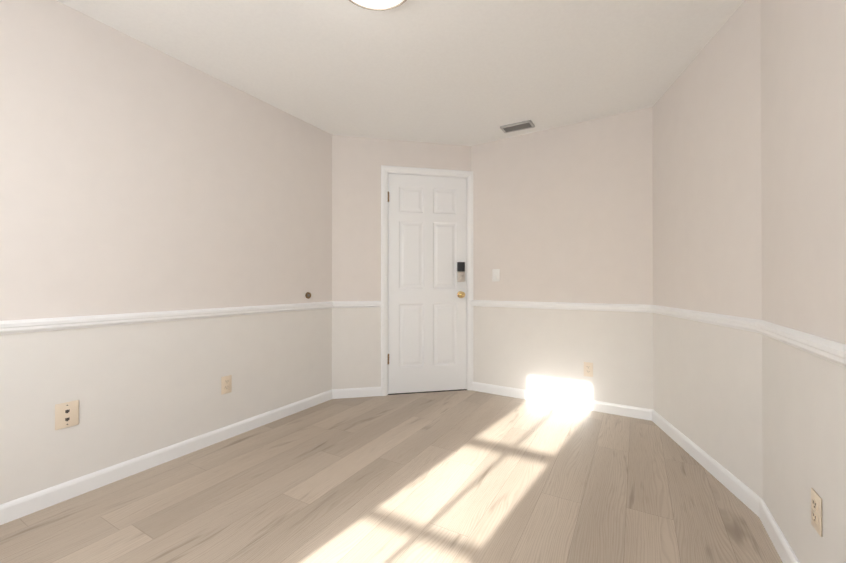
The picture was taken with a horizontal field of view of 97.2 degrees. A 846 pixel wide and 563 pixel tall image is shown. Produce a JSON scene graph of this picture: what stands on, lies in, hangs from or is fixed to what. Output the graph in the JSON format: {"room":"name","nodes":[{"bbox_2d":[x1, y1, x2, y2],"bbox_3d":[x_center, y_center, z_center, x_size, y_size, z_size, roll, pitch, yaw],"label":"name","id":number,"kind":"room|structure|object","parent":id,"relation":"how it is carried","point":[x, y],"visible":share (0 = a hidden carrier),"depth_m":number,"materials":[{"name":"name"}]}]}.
{"room":"empty room","nodes":[
{"label":"empty room","id":0,"kind":"room"},
{"bbox_2d":[0,0,331,504],"bbox_3d":[-1.666,-0.140,1.949,0.120,2.390,3.470,0,0,30],"label":"wall","id":1,"kind":"structure","parent":0,"point":[137,176],"depth_m":2.03,"materials":[{"name":"paint"}]},
{"bbox_2d":[55,400,78,429],"bbox_3d":[-1.692,0.634,1.772,0.007,0.120,0.086,0,0,30],"label":"outlet","id":2,"kind":"object","parent":1,"relation":"attached to","point":[66,414],"visible":1,"depth_m":1.77,"materials":[{"name":"beige plastic"}]},
{"bbox_2d":[221,375,231,394],"bbox_3d":[-1.296,0.681,2.461,0.008,0.115,0.070,0,0,30],"label":"electrical outlet","id":3,"kind":"object","parent":1,"relation":"attached to","point":[226,384],"visible":1,"depth_m":2.46,"materials":[{"name":"beige plastic"}]},
{"bbox_2d":[305,292,310,298],"bbox_3d":[-0.944,0.114,3.073,0.014,0.054,0.054,0,0,30],"label":"bumper cover","id":4,"kind":"object","parent":1,"relation":"attached to","point":[308,295],"visible":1,"depth_m":3.07,"materials":[{"name":"brown metal"}]},
{"bbox_2d":[0,300,845,367],"bbox_3d":[-0.170,0.198,1.591,2.830,0.059,4.100,0,0,30],"label":"trim","id":5,"kind":"structure","parent":1,"relation":"attached to","point":[832,351],"depth_m":2.00,"materials":[{"name":"white wood"}]},
{"bbox_2d":[0,390,782,562],"bbox_3d":[-0.149,1.093,1.603,3.450,0.120,4.750,0,0,30],"label":"floor","id":6,"kind":"structure","parent":0,"point":[466,476],"depth_m":1.77,"materials":[{"name":"brown wood"}]},
{"bbox_2d":[57,0,744,145],"bbox_3d":[-0.149,-1.377,1.615,3.450,0.120,4.750,0,0,30],"label":"ceiling","id":7,"kind":"structure","parent":0,"point":[465,72],"depth_m":2.16,"materials":[{"name":"paint"}]},
{"bbox_2d":[349,0,406,10],"bbox_3d":[-0.205,-1.285,1.578,0.338,0.064,0.338,0,0,30],"label":"flush-mount light","id":8,"kind":"object","parent":7,"relation":"attached to","point":[379,5],"visible":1,"depth_m":1.70,"materials":[{"name":"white glass"}]},
{"bbox_2d":[500,120,534,132],"bbox_3d":[0.794,-1.302,3.138,0.260,0.014,0.135,0,0,30],"label":"ceiling vent","id":9,"kind":"object","parent":7,"relation":"in","point":[518,126],"visible":0.98,"depth_m":3.12,"materials":[{"name":"grey metal"}]},
{"bbox_2d":[332,135,470,388],"bbox_3d":[-0.186,-0.133,3.515,1.543,2.390,0.120,0,0,-12],"label":"wall","id":10,"kind":"structure","parent":0,"point":[357,162],"depth_m":3.37,"materials":[{"name":"paint"}]},
{"bbox_2d":[381,165,472,395],"bbox_3d":[0.039,-0.005,3.558,0.892,2.115,0.148,0,0,-12],"label":"door frame","id":11,"kind":"structure","parent":10,"relation":"attached to","point":[385,170],"depth_m":3.46,"materials":[{"name":"white wood"}]},
{"bbox_2d":[388,174,466,393],"bbox_3d":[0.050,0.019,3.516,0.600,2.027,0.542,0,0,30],"label":"door","id":12,"kind":"structure","parent":10,"relation":"in","point":[427,283],"depth_m":3.50,"materials":[{"name":"white paint"}]},
{"bbox_2d":[471,107,652,408],"bbox_3d":[1.175,-0.134,3.210,1.616,2.390,0.196,0,0,30],"label":"wall","id":13,"kind":"structure","parent":0,"point":[563,214],"depth_m":3.11,"materials":[{"name":"paint"}]},
{"bbox_2d":[492,269,499,280],"bbox_3d":[0.675,-0.058,3.450,0.070,0.115,0.015,0,0,30],"label":"rocker light switch","id":14,"kind":"object","parent":13,"relation":"attached to","point":[495,274],"visible":1,"depth_m":3.45,"materials":[{"name":"white plastic"}]},
{"bbox_2d":[584,362,592,376],"bbox_3d":[1.341,0.714,3.025,0.070,0.115,0.010,0,0,30],"label":"outlet","id":15,"kind":"object","parent":13,"relation":"attached to","point":[588,369],"visible":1,"depth_m":3.02,"materials":[{"name":"beige plastic"}]},
{"bbox_2d":[652,0,762,498],"bbox_3d":[1.662,-0.139,2.201,0.120,2.390,1.420,0,0,12],"label":"wall","id":16,"kind":"structure","parent":0,"point":[707,257],"depth_m":1.99,"materials":[{"name":"paint"}]},
{"bbox_2d":[0,382,799,562],"bbox_3d":[-0.170,0.992,1.587,2.830,0.082,4.100,0,0,30],"label":"baseboard","id":17,"kind":"structure","parent":16,"relation":"attached to","point":[748,497],"depth_m":2.14,"materials":[{"name":"white wood"}]},
{"bbox_2d":[761,0,845,562],"bbox_3d":[0.814,-0.148,0.343,0.120,2.390,3.150,0,0,30],"label":"wall","id":18,"kind":"structure","parent":0,"point":[803,131],"depth_m":1.22,"materials":[{"name":"paint"}]},
{"bbox_2d":[811,488,821,536],"bbox_3d":[1.196,0.701,1.135,0.008,0.115,0.070,0,0,30],"label":"outlet","id":19,"kind":"object","parent":18,"relation":"attached to","point":[816,510],"visible":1,"depth_m":1.13,"materials":[{"name":"beige plastic"}]}
]}

